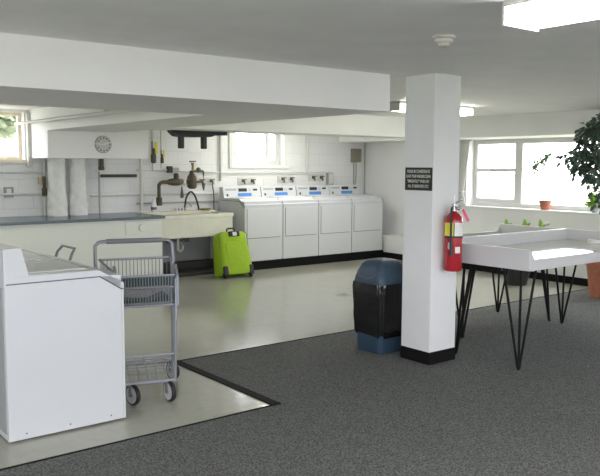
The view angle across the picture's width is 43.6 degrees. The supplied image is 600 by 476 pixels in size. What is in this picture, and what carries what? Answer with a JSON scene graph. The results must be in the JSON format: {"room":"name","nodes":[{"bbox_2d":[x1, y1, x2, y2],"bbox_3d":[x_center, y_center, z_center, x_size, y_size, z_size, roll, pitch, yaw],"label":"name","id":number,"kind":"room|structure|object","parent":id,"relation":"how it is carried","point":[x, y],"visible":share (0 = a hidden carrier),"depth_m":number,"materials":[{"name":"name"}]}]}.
{"room":"laundry","nodes":[
{"label":"laundry","id":0,"kind":"room"},
{"bbox_2d":[0,109,363,216],"bbox_3d":[-3.421,-0.586,10.456,12.100,2.320,0.300,-4,7,-38],"label":"wall","id":1,"kind":"structure","parent":0,"point":[325,153],"depth_m":11.43,"materials":[{"name":"white paint"}]},
{"bbox_2d":[4,187,13,197],"bbox_3d":[-3.849,-0.605,9.904,0.120,0.140,0.036,-4,7,-38],"label":"wall outlet","id":2,"kind":"object","parent":1,"relation":"attached to","point":[6,189],"visible":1,"depth_m":9.89,"materials":[{"name":"grey plastic"}]},
{"bbox_2d":[0,112,21,159],"bbox_3d":[-4.443,-1.321,9.592,1.710,0.630,0.060,-4,7,-38],"label":"window","id":3,"kind":"structure","parent":1,"relation":"in","point":[18,115],"depth_m":10.07,"materials":[{"name":"white wood"}]},
{"bbox_2d":[0,160,26,162],"bbox_3d":[-4.397,-0.979,9.523,1.860,0.043,0.160,-4,7,-38],"label":"trim","id":4,"kind":"structure","parent":1,"relation":"attached to","point":[1,161],"depth_m":9.90,"materials":[{"name":"beige wood"}]},
{"bbox_2d":[0,171,40,172],"bbox_3d":[-4.287,-0.835,9.508,2.000,0.037,0.028,-4,7,-38],"label":"pipe","id":5,"kind":"object","parent":1,"relation":"attached to","point":[0,171],"visible":1,"depth_m":9.95,"materials":[{"name":"grey metal"}]},
{"bbox_2d":[0,193,41,195],"bbox_3d":[-4.288,-0.546,9.537,2.000,0.040,0.032,-4,7,-38],"label":"pipe","id":6,"kind":"object","parent":1,"relation":"attached to","point":[1,194],"visible":1,"depth_m":9.94,"materials":[{"name":"grey metal"}]},
{"bbox_2d":[25,113,31,166],"bbox_3d":[-3.615,-1.305,9.989,0.050,0.720,0.080,-4,7,-38],"label":"trim","id":7,"kind":"structure","parent":1,"relation":"attached to","point":[27,115],"depth_m":9.96,"materials":[{"name":"grey"}]},
{"bbox_2d":[100,174,136,176],"bbox_3d":[-2.620,-0.895,10.786,0.540,0.044,0.120,-4,7,-38],"label":"wall bar","id":8,"kind":"object","parent":1,"relation":"attached to","point":[101,175],"visible":1,"depth_m":10.73,"materials":[{"name":"black metal"}]},
{"bbox_2d":[90,193,217,196],"bbox_3d":[-2.128,-0.650,11.236,2.100,0.040,0.032,-4,7,-38],"label":"pipe","id":9,"kind":"object","parent":1,"relation":"attached to","point":[163,194],"visible":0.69,"depth_m":11.12,"materials":[{"name":"grey metal"}]},
{"bbox_2d":[136,200,217,203],"bbox_3d":[-1.853,-0.545,11.462,1.400,0.027,0.028,-4,7,-38],"label":"pipe","id":10,"kind":"object","parent":1,"relation":"attached to","point":[211,200],"visible":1,"depth_m":11.48,"materials":[{"name":"grey metal"}]},
{"bbox_2d":[156,161,204,205],"bbox_3d":[-1.809,-0.834,11.321,0.830,0.662,0.290,-4,7,-38],"label":"mixing valve","id":11,"kind":"object","parent":1,"relation":"attached to","point":[191,181],"visible":1,"depth_m":11.30,"materials":[{"name":"brown metal"}]},
{"bbox_2d":[163,236,213,262],"bbox_3d":[-1.769,0.019,11.553,1.180,0.720,0.090,-4,7,-38],"label":"panel","id":12,"kind":"object","parent":1,"relation":"attached to","point":[197,248],"visible":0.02,"depth_m":11.58,"materials":[{"name":"grey plastic"}]},
{"bbox_2d":[197,177,214,184],"bbox_3d":[-1.459,-0.890,11.716,0.350,0.120,0.094,-4,7,-38],"label":"box","id":13,"kind":"object","parent":1,"relation":"attached to","point":[207,180],"visible":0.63,"depth_m":11.75,"materials":[{"name":"grey"}]},
{"bbox_2d":[212,184,214,209],"bbox_3d":[-1.356,-0.609,11.773,0.038,0.472,0.067,3,6,24],"label":"hose","id":14,"kind":"object","parent":13,"relation":"hanging from","point":[212,184],"visible":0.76,"depth_m":11.77,"materials":[{"name":"grey"}]},
{"bbox_2d":[219,136,220,180],"bbox_3d":[-1.260,-1.387,11.831,0.034,0.970,0.036,-4,7,-38],"label":"pipe","id":15,"kind":"object","parent":1,"relation":"attached to","point":[219,136],"visible":0.66,"depth_m":11.83,"materials":[{"name":"grey metal"}]},
{"bbox_2d":[228,133,232,167],"bbox_3d":[-1.109,-1.490,11.970,0.060,0.750,0.030,-4,7,-38],"label":"trim","id":16,"kind":"structure","parent":1,"relation":"attached to","point":[229,134],"depth_m":11.97,"materials":[{"name":"grey"}]},
{"bbox_2d":[136,169,327,172],"bbox_3d":[-0.938,-1.077,12.114,3.700,0.063,0.024,-4,7,-38],"label":"pipe","id":17,"kind":"object","parent":1,"relation":"attached to","point":[136,169],"visible":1,"depth_m":12.09,"materials":[{"name":"grey metal"}]},
{"bbox_2d":[238,177,255,184],"bbox_3d":[-0.844,-0.928,12.194,0.350,0.120,0.094,-4,7,-38],"label":"box","id":18,"kind":"object","parent":1,"relation":"attached to","point":[241,180],"visible":1,"depth_m":12.22,"materials":[{"name":"grey"}]},
{"bbox_2d":[236,134,278,164],"bbox_3d":[-0.748,-1.537,12.473,0.970,0.650,0.060,-4,7,-38],"label":"window","id":19,"kind":"structure","parent":1,"relation":"in","point":[266,161],"depth_m":12.60,"materials":[{"name":"grey"}]},
{"bbox_2d":[232,165,288,167],"bbox_3d":[-0.692,-1.180,12.409,1.140,0.052,0.165,-4,7,-38],"label":"trim","id":20,"kind":"structure","parent":1,"relation":"attached to","point":[233,166],"depth_m":12.34,"materials":[{"name":"white paint"}]},
{"bbox_2d":[277,175,294,182],"bbox_3d":[-0.214,-0.998,12.683,0.350,0.120,0.094,-4,7,-38],"label":"box","id":21,"kind":"object","parent":1,"relation":"attached to","point":[280,178],"visible":1,"depth_m":12.70,"materials":[{"name":"grey plastic"}]},
{"bbox_2d":[306,135,307,173],"bbox_3d":[0.127,-1.535,12.905,0.034,0.870,0.036,-4,7,-38],"label":"pipe","id":22,"kind":"object","parent":1,"relation":"attached to","point":[306,135],"visible":0.66,"depth_m":12.90,"materials":[{"name":"grey metal"}]},
{"bbox_2d":[308,174,324,180],"bbox_3d":[0.306,-1.054,13.085,0.350,0.120,0.094,-4,7,-38],"label":"box","id":23,"kind":"object","parent":1,"relation":"attached to","point":[311,177],"visible":1,"depth_m":13.10,"materials":[{"name":"grey"}]},
{"bbox_2d":[252,250,382,269],"bbox_3d":[0.070,0.328,12.549,2.935,0.130,0.760,-4,7,-38],"label":"trim","id":24,"kind":"structure","parent":1,"relation":"attached to","point":[309,260],"depth_m":12.21,"materials":[{"name":"black rubber"}]},
{"bbox_2d":[219,187,282,261],"bbox_3d":[-0.771,-0.231,11.770,0.711,1.125,0.733,-4,7,-38],"label":"washing machine","id":25,"kind":"object","parent":24,"relation":"on","point":[261,218],"visible":0.73,"depth_m":11.53,"materials":[{"name":"white metal"}]},
{"bbox_2d":[257,186,318,258],"bbox_3d":[-0.203,-0.272,12.213,0.711,1.125,0.733,-4,7,-38],"label":"washing machine","id":26,"kind":"object","parent":24,"relation":"on","point":[300,213],"visible":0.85,"depth_m":11.97,"materials":[{"name":"white metal"}]},
{"bbox_2d":[295,185,351,255],"bbox_3d":[0.366,-0.312,12.655,0.711,1.125,0.733,-4,7,-38],"label":"washing machine","id":27,"kind":"object","parent":24,"relation":"on","point":[334,211],"visible":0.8,"depth_m":12.41,"materials":[{"name":"white metal"}]},
{"bbox_2d":[328,185,382,252],"bbox_3d":[0.935,-0.352,13.098,0.711,1.125,0.733,-4,7,-38],"label":"washing machine","id":28,"kind":"object","parent":24,"relation":"on","point":[367,210],"visible":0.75,"depth_m":12.85,"materials":[{"name":"white metal"}]},
{"bbox_2d":[326,172,332,184],"bbox_3d":[0.530,-1.052,13.279,0.120,0.220,0.066,-4,7,-38],"label":"electrical box","id":29,"kind":"object","parent":1,"relation":"attached to","point":[329,176],"visible":1,"depth_m":13.25,"materials":[{"name":"grey"}]},
{"bbox_2d":[351,149,360,184],"bbox_3d":[1.017,-1.270,13.620,0.190,0.696,0.096,-4,7,-38],"label":"electrical box","id":30,"kind":"object","parent":1,"relation":"attached to","point":[355,153],"visible":0.92,"depth_m":13.56,"materials":[{"name":"beige metal"}]},
{"bbox_2d":[364,143,365,193],"bbox_3d":[1.188,-1.251,13.754,0.027,1.050,0.028,-4,7,-38],"label":"pipe","id":31,"kind":"object","parent":1,"relation":"attached to","point":[364,143],"visible":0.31,"depth_m":13.73,"materials":[{"name":"grey metal"}]},
{"bbox_2d":[383,252,587,285],"bbox_3d":[4.865,0.727,8.805,0.015,0.100,12.700,-4,7,-38],"label":"baseboard","id":32,"kind":"structure","parent":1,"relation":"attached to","point":[551,277],"depth_m":10.74,"materials":[{"name":"black rubber"}]},
{"bbox_2d":[0,257,599,475],"bbox_3d":[0.576,1.179,5.482,12.100,0.203,13.300,-4,7,-38],"label":"floor","id":33,"kind":"structure","parent":0,"point":[344,409],"depth_m":5.24,"materials":[{"name":"carpet"}]},
{"bbox_2d":[21,249,76,262],"bbox_3d":[-2.030,0.521,5.288,0.733,1.125,0.701,-4,7,-38],"label":"washing machine","id":34,"kind":"object","parent":33,"relation":"on","point":[28,255],"visible":0.16,"depth_m":5.22,"materials":[{"name":"white metal"}]},
{"bbox_2d":[0,243,125,442],"bbox_3d":[-1.593,0.577,4.732,0.733,1.125,0.701,-4,7,-38],"label":"washing machine","id":35,"kind":"object","parent":33,"relation":"on","point":[62,341],"visible":1,"depth_m":4.43,"materials":[{"name":"white metal"}]},
{"bbox_2d":[55,244,75,260],"bbox_3d":[-1.988,0.541,6.057,0.284,0.946,0.380,-4,7,-38],"label":"cart","id":36,"kind":"object","parent":33,"relation":"on","point":[62,245],"visible":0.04,"depth_m":6.07,"materials":[{"name":"grey metal"}]},
{"bbox_2d":[0,219,162,278],"bbox_3d":[-3.846,0.244,9.399,4.240,0.868,0.965,-4,7,-38],"label":"base cabinet","id":37,"kind":"object","parent":33,"relation":"on","point":[37,238],"visible":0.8,"depth_m":9.73,"materials":[{"name":"white"}]},
{"bbox_2d":[0,212,164,225],"bbox_3d":[-3.825,-0.206,9.348,4.260,0.037,1.000,-4,7,-38],"label":"countertop","id":38,"kind":"structure","parent":37,"relation":"on","point":[18,220],"depth_m":9.80,"materials":[{"name":"laminate"}]},
{"bbox_2d":[38,158,46,215],"bbox_3d":[-3.465,-0.697,10.091,0.114,0.790,0.068,-4,7,-38],"label":"pipe","id":39,"kind":"object","parent":38,"relation":"on","point":[44,189],"visible":0.96,"depth_m":10.08,"materials":[{"name":"grey metal"}]},
{"bbox_2d":[46,158,67,216],"bbox_3d":[-3.278,-0.684,10.112,0.287,0.773,0.278,-4,7,-38],"label":"pipe","id":40,"kind":"object","parent":38,"relation":"on","point":[57,204],"visible":1,"depth_m":10.01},
{"bbox_2d":[68,159,87,215],"bbox_3d":[-3.050,-0.700,10.289,0.268,0.773,0.256,-4,7,-38],"label":"pipe","id":41,"kind":"object","parent":38,"relation":"on","point":[78,204],"visible":1,"depth_m":10.20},
{"bbox_2d":[98,159,100,212],"bbox_3d":[-2.848,-0.746,10.635,0.025,0.790,0.026,-4,7,-38],"label":"pipe","id":42,"kind":"object","parent":38,"relation":"on","point":[98,159],"visible":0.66,"depth_m":10.63,"materials":[{"name":"grey metal"}]},
{"bbox_2d":[93,237,179,405],"bbox_3d":[-1.106,0.559,5.232,0.613,1.068,0.646,-2,6,-21],"label":"shopping cart","id":43,"kind":"object","parent":33,"relation":"on","point":[133,396],"visible":0.75,"depth_m":5.06,"materials":[{"name":"grey metal"}]},
{"bbox_2d":[98,256,174,307],"bbox_3d":[-1.101,0.299,5.198,0.520,0.276,0.503,-2,6,-21],"label":"basket","id":44,"kind":"object","parent":43,"relation":"on","point":[159,279],"depth_m":5.02,"materials":[{"name":"grey metal"}]},
{"bbox_2d":[124,291,169,303],"bbox_3d":[-1.044,0.399,5.057,0.315,0.055,0.122,-2,6,-21],"label":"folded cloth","id":45,"kind":"object","parent":43,"relation":"in","point":[163,292],"visible":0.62,"depth_m":5.04,"materials":[{"name":"teal fabric"}]},
{"bbox_2d":[125,352,173,381],"bbox_3d":[-1.107,0.848,5.261,0.547,0.185,0.519,-2,6,-21],"label":"basket","id":46,"kind":"object","parent":43,"relation":"on","point":[170,361],"depth_m":5.16,"materials":[{"name":"grey metal"}]},
{"bbox_2d":[0,404,277,470],"bbox_3d":[-2.079,1.253,3.535,4.920,0.006,0.017,-4,7,-38],"label":"trim","id":47,"kind":"structure","parent":33,"relation":"on","point":[276,404],"depth_m":4.37,"materials":[{"name":"black"}]},
{"bbox_2d":[136,202,233,266],"bbox_3d":[-1.709,-0.004,11.167,1.259,1.040,0.705,-4,7,-38],"label":"sink","id":48,"kind":"object","parent":33,"relation":"on","point":[185,225],"visible":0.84,"depth_m":10.96,"materials":[{"name":"ceramic"}]},
{"bbox_2d":[139,159,142,210],"bbox_3d":[-2.328,-0.988,10.981,0.050,1.170,0.052,-4,7,-38],"label":"pipe","id":49,"kind":"object","parent":48,"relation":"on","point":[140,160],"visible":0.66,"depth_m":10.98,"materials":[{"name":"grey metal"}]},
{"bbox_2d":[151,198,156,211],"bbox_3d":[-2.154,-0.487,11.040,0.086,0.210,0.086,-4,7,-38],"label":"spray bottle","id":50,"kind":"object","parent":48,"relation":"on","point":[153,203],"visible":1,"depth_m":11.01,"materials":[{"name":"white plastic"}]},
{"bbox_2d":[175,207,187,210],"bbox_3d":[-1.803,-0.438,11.409,0.200,0.045,0.062,-4,7,-38],"label":"soap box","id":51,"kind":"object","parent":48,"relation":"on","point":[176,209],"visible":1,"depth_m":11.37,"materials":[{"name":"white paper"}]},
{"bbox_2d":[184,191,199,209],"bbox_3d":[-1.664,-0.576,11.518,0.276,0.296,0.028,-4,7,-38],"label":"hose","id":52,"kind":"object","parent":48,"relation":"on","point":[189,192],"visible":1,"depth_m":11.51,"materials":[{"name":"black rubber"}]},
{"bbox_2d":[164,267,213,276],"bbox_3d":[-1.536,0.483,11.279,1.200,0.050,0.660,-4,7,-38],"label":"floor mat","id":53,"kind":"object","parent":33,"relation":"on","point":[205,270],"visible":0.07,"depth_m":10.96,"materials":[{"name":"black rubber"}]},
{"bbox_2d":[164,258,213,270],"bbox_3d":[-1.628,0.398,11.325,1.000,0.110,0.120,-4,7,-38],"label":"baseboard","id":54,"kind":"structure","parent":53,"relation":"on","point":[190,264],"depth_m":11.27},
{"bbox_2d":[177,360,280,405],"bbox_3d":[-0.586,1.061,5.574,0.065,0.009,1.405,-4,7,-38],"label":"trim","id":55,"kind":"structure","parent":33,"relation":"on","point":[239,388],"depth_m":5.47,"materials":[{"name":"black rubber"}]},
{"bbox_2d":[213,227,253,278],"bbox_3d":[-0.986,0.210,10.836,0.500,0.721,0.485,-3,7,-34],"label":"suitcase","id":56,"kind":"object","parent":33,"relation":"on","point":[231,254],"visible":1,"depth_m":10.70,"materials":[{"name":"plastic"}]},
{"bbox_2d":[336,293,352,295],"bbox_3d":[0.554,0.704,9.332,0.220,0.005,0.220,-4,7,-38],"label":"floor drain","id":57,"kind":"object","parent":33,"relation":"on","point":[338,294],"visible":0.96,"depth_m":9.32,"materials":[{"name":"grey metal"}]},
{"bbox_2d":[352,258,402,354],"bbox_3d":[0.707,0.574,6.523,0.379,0.800,0.388,-4,7,-38],"label":"trash bin","id":58,"kind":"object","parent":33,"relation":"on","point":[377,284],"visible":0.77,"depth_m":6.38,"materials":[{"name":"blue plastic"}]},
{"bbox_2d":[180,288,587,360],"bbox_3d":[1.481,0.831,8.062,6.270,0.006,0.017,-4,7,-38],"label":"trim","id":59,"kind":"structure","parent":33,"relation":"on","point":[587,288],"depth_m":6.94,"materials":[{"name":"black rubber"}]},
{"bbox_2d":[456,224,564,337],"bbox_3d":[1.874,0.392,7.624,1.540,0.962,0.815,-4,7,-38],"label":"folding table","id":60,"kind":"object","parent":33,"relation":"on","point":[501,228],"visible":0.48,"depth_m":7.98,"materials":[{"name":"grey"}]},
{"bbox_2d":[501,219,549,285],"bbox_3d":[2.961,0.180,10.144,0.408,0.914,0.903,-1,6,-13],"label":"potted plant","id":61,"kind":"object","parent":33,"relation":"on","point":[513,276],"visible":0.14,"depth_m":10.07,"materials":[{"name":"green plant"}]},
{"bbox_2d":[455,229,599,369],"bbox_3d":[2.243,0.477,6.758,2.030,0.962,0.980,-4,7,-38],"label":"folding table","id":62,"kind":"object","parent":33,"relation":"on","point":[534,251],"visible":0.87,"depth_m":6.31,"materials":[{"name":"grey"}]},
{"bbox_2d":[587,239,599,243],"bbox_3d":[2.859,0.031,7.287,0.120,0.035,0.120,-4,7,-38],"label":"tape roll","id":63,"kind":"object","parent":62,"relation":"on","point":[595,241],"visible":1,"depth_m":7.24,"materials":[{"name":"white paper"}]},
{"bbox_2d":[555,113,599,297],"bbox_3d":[3.722,-0.390,9.154,1.036,2.240,1.102,-4,7,-38],"label":"potted tree","id":64,"kind":"object","parent":33,"relation":"on","point":[582,161],"visible":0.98,"depth_m":9.17,"materials":[{"name":"green plant"}]},
{"bbox_2d":[0,0,599,117],"bbox_3d":[0.588,-1.328,5.239,12.100,0.200,13.300,-4,7,-38],"label":"ceiling","id":65,"kind":"structure","parent":0,"point":[503,70],"depth_m":4.21,"materials":[{"name":"paint"}]},
{"bbox_2d":[28,107,147,158],"bbox_3d":[-2.859,-1.400,10.178,1.395,0.640,0.700,-4,7,-38],"label":"box","id":66,"kind":"object","parent":65,"relation":"attached to","point":[45,143],"visible":0.71,"depth_m":9.82,"materials":[{"name":"paint"}]},
{"bbox_2d":[95,159,105,170],"bbox_3d":[-2.809,-1.028,10.560,0.130,0.175,0.080,-4,7,-38],"label":"pipe","id":67,"kind":"object","parent":66,"relation":"attached to","point":[101,161],"visible":0.87,"depth_m":10.54,"materials":[{"name":"brown metal"}]},
{"bbox_2d":[95,136,111,152],"bbox_3d":[-2.608,-1.239,9.920,0.245,0.230,0.039,-4,7,-38],"label":"wall clock","id":68,"kind":"object","parent":66,"relation":"attached to","point":[103,144],"visible":1,"depth_m":9.91,"materials":[{"name":"grey"}]},
{"bbox_2d":[151,130,166,170],"bbox_3d":[-2.027,-1.406,11.188,0.415,0.815,0.032,-4,7,-38],"label":"pipe","id":69,"kind":"object","parent":65,"relation":"attached to","point":[153,169],"visible":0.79,"depth_m":11.10,"materials":[{"name":"grey metal"}]},
{"bbox_2d":[151,141,157,162],"bbox_3d":[-2.083,-1.257,10.953,0.096,0.306,0.197,-4,7,-38],"label":"valve","id":70,"kind":"object","parent":69,"relation":"attached to","point":[154,151],"visible":1,"depth_m":10.94,"materials":[{"name":"brown metal"}]},
{"bbox_2d":[166,166,178,172],"bbox_3d":[-1.912,-1.032,11.290,0.190,0.100,0.080,-4,7,-38],"label":"valve","id":71,"kind":"object","parent":69,"relation":"attached to","point":[170,169],"visible":1,"depth_m":11.24,"materials":[{"name":"metal"}]},
{"bbox_2d":[160,130,161,167],"bbox_3d":[-2.068,-1.426,11.154,0.025,0.770,0.026,-4,7,-38],"label":"pipe","id":72,"kind":"object","parent":65,"relation":"attached to","point":[160,130],"visible":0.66,"depth_m":11.15,"materials":[{"name":"grey metal"}]},
{"bbox_2d":[160,150,164,162],"bbox_3d":[-2.049,-1.209,11.144,0.060,0.200,0.062,-4,7,-38],"label":"valve","id":73,"kind":"object","parent":72,"relation":"attached to","point":[163,154],"visible":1,"depth_m":11.13,"materials":[{"name":"brown metal"}]},
{"bbox_2d":[47,107,284,131],"bbox_3d":[-1.648,-1.382,8.229,0.910,0.290,3.850,-4,7,-38],"label":"ceiling beam","id":74,"kind":"structure","parent":65,"relation":"attached to","point":[131,121],"depth_m":8.05,"materials":[{"name":"paint"}]},
{"bbox_2d":[0,32,389,118],"bbox_3d":[-2.168,-1.029,4.559,6.290,0.290,1.320,-4,7,-38],"label":"ceiling beam","id":75,"kind":"structure","parent":65,"relation":"attached to","point":[34,70],"depth_m":4.93,"materials":[{"name":"paint"}]},
{"bbox_2d":[14,110,136,124],"bbox_3d":[-2.359,-1.332,8.128,0.044,0.066,4.540,-4,7,-38],"label":"pipe","id":76,"kind":"object","parent":75,"relation":"attached to","point":[104,112],"visible":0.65,"depth_m":8.26,"materials":[{"name":"grey"}]},
{"bbox_2d":[152,114,404,138],"bbox_3d":[0.117,-1.585,10.411,4.570,0.290,0.570,-4,7,-38],"label":"ceiling beam","id":77,"kind":"structure","parent":65,"relation":"attached to","point":[355,125],"depth_m":10.28,"materials":[{"name":"paint"}]},
{"bbox_2d":[167,130,226,148],"bbox_3d":[-1.307,-1.253,9.588,0.820,0.225,0.120,-4,7,-38],"label":"rack","id":78,"kind":"object","parent":77,"relation":"attached to","point":[180,134],"visible":0.99,"depth_m":9.49,"materials":[{"name":"black metal"}]},
{"bbox_2d":[390,101,405,111],"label":"ceiling light","id":79,"kind":"object","parent":65,"relation":"attached to","point":[397,106],"depth_m":8.41,"materials":[{"name":"grey plastic"}]},
{"bbox_2d":[432,34,455,47],"bbox_3d":[0.799,-1.091,4.166,0.132,0.064,0.132,-4,7,-38],"label":"smoke detector","id":80,"kind":"object","parent":65,"relation":"attached to","point":[443,40],"visible":1,"depth_m":4.13,"materials":[{"name":"grey plastic"}]},
{"bbox_2d":[460,106,473,115],"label":"ceiling light","id":81,"kind":"object","parent":65,"relation":"attached to","point":[464,110],"depth_m":9.08,"materials":[{"name":"grey plastic"}]},
{"bbox_2d":[339,109,599,142],"bbox_3d":[4.861,-1.382,8.590,0.650,0.300,12.700,-4,7,-38],"label":"ceiling beam","id":82,"kind":"structure","parent":65,"relation":"attached to","point":[549,124],"depth_m":10.42,"materials":[{"name":"paint"}]},
{"bbox_2d":[458,140,471,204],"bbox_3d":[2.562,-1.049,12.010,0.080,1.038,0.440,-4,7,-38],"label":"curtain","id":83,"kind":"object","parent":82,"relation":"hanging from","point":[464,144],"visible":0.56,"depth_m":11.96,"materials":[{"name":"fabric"}]},
{"bbox_2d":[502,0,599,31],"bbox_3d":[1.364,-0.944,2.890,0.260,0.105,1.220,-4,7,-38],"label":"ceiling light","id":84,"kind":"object","parent":65,"relation":"attached to","point":[530,15],"visible":1,"depth_m":3.17,"materials":[{"name":"grey"}]},
{"bbox_2d":[400,73,460,364],"bbox_3d":[1.070,-0.150,6.147,0.318,2.317,0.323,-4,7,-38],"label":"pillar","id":85,"kind":"structure","parent":0,"point":[433,100],"depth_m":6.03,"materials":[{"name":"paint"}]},
{"bbox_2d":[405,167,432,190],"bbox_3d":[0.950,-0.474,6.011,0.008,0.183,0.290,-4,7,-38],"label":"sign","id":86,"kind":"object","parent":85,"relation":"attached to","point":[416,178],"visible":1,"depth_m":6.01,"materials":[{"name":"black plastic"}]},
{"bbox_2d":[444,195,468,271],"bbox_3d":[1.233,-0.039,5.989,0.220,0.605,0.158,-4,7,-38],"label":"fire extinguisher","id":87,"kind":"object","parent":85,"relation":"attached to","point":[453,228],"visible":1,"depth_m":5.93,"materials":[{"name":"red metal"}]},
{"bbox_2d":[365,136,599,234],"bbox_3d":[5.323,-0.391,8.861,0.300,2.320,13.000,-4,7,-38],"label":"wall","id":88,"kind":"structure","parent":0,"point":[384,170],"depth_m":13.06,"materials":[{"name":"paint"}]},
{"bbox_2d":[382,233,587,278],"bbox_3d":[4.990,0.577,8.888,0.300,0.385,12.700,-4,7,-38],"label":"trim","id":89,"kind":"structure","parent":88,"relation":"attached to","point":[391,243],"depth_m":12.79,"materials":[{"name":"paint"}]},
{"bbox_2d":[464,205,599,214],"bbox_3d":[4.151,-0.328,10.243,0.200,0.027,4.700,-4,7,-38],"label":"trim","id":90,"kind":"structure","parent":88,"relation":"attached to","point":[469,206],"depth_m":11.02,"materials":[{"name":"white paint"}]},
{"bbox_2d":[522,145,563,209],"bbox_3d":[3.537,-0.890,10.992,0.194,0.942,0.638,-4,7,-38],"label":"potted plant","id":91,"kind":"object","parent":90,"relation":"on","point":[544,204],"visible":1,"depth_m":10.93,"materials":[{"name":"green plant"}]},
{"bbox_2d":[584,191,599,212],"bbox_3d":[4.075,-0.497,10.318,0.249,0.294,0.307,-4,7,-38],"label":"potted plant","id":92,"kind":"object","parent":90,"relation":"on","point":[590,203],"visible":0.48,"depth_m":10.30,"materials":[{"name":"green plant"}]},
{"bbox_2d":[473,137,597,211],"bbox_3d":[4.246,-0.868,10.283,0.060,1.055,4.630,-4,7,-38],"label":"window","id":93,"kind":"structure","parent":88,"relation":"in","point":[517,202],"depth_m":11.44,"materials":[{"name":"grey"}]},
{"label":"outside","id":94,"kind":"structure","parent":0,"visible":0},
{"bbox_2d":[479,179,599,206],"bbox_3d":[-0.683,0.061,9.036,70.000,0.230,75.000,-4,7,-38],"label":"ground","id":95,"kind":"structure","parent":94,"point":[560,192],"depth_m":24.96,"materials":[{"name":"white"}]},
{"bbox_2d":[0,116,16,145],"bbox_3d":[-5.918,-1.979,14.284,2.021,2.777,1.863,-4,7,-38],"label":"tree","id":96,"kind":"object","parent":95,"relation":"on","point":[7,127],"visible":0.24,"depth_m":14.07,"materials":[{"name":"green plant"}]},
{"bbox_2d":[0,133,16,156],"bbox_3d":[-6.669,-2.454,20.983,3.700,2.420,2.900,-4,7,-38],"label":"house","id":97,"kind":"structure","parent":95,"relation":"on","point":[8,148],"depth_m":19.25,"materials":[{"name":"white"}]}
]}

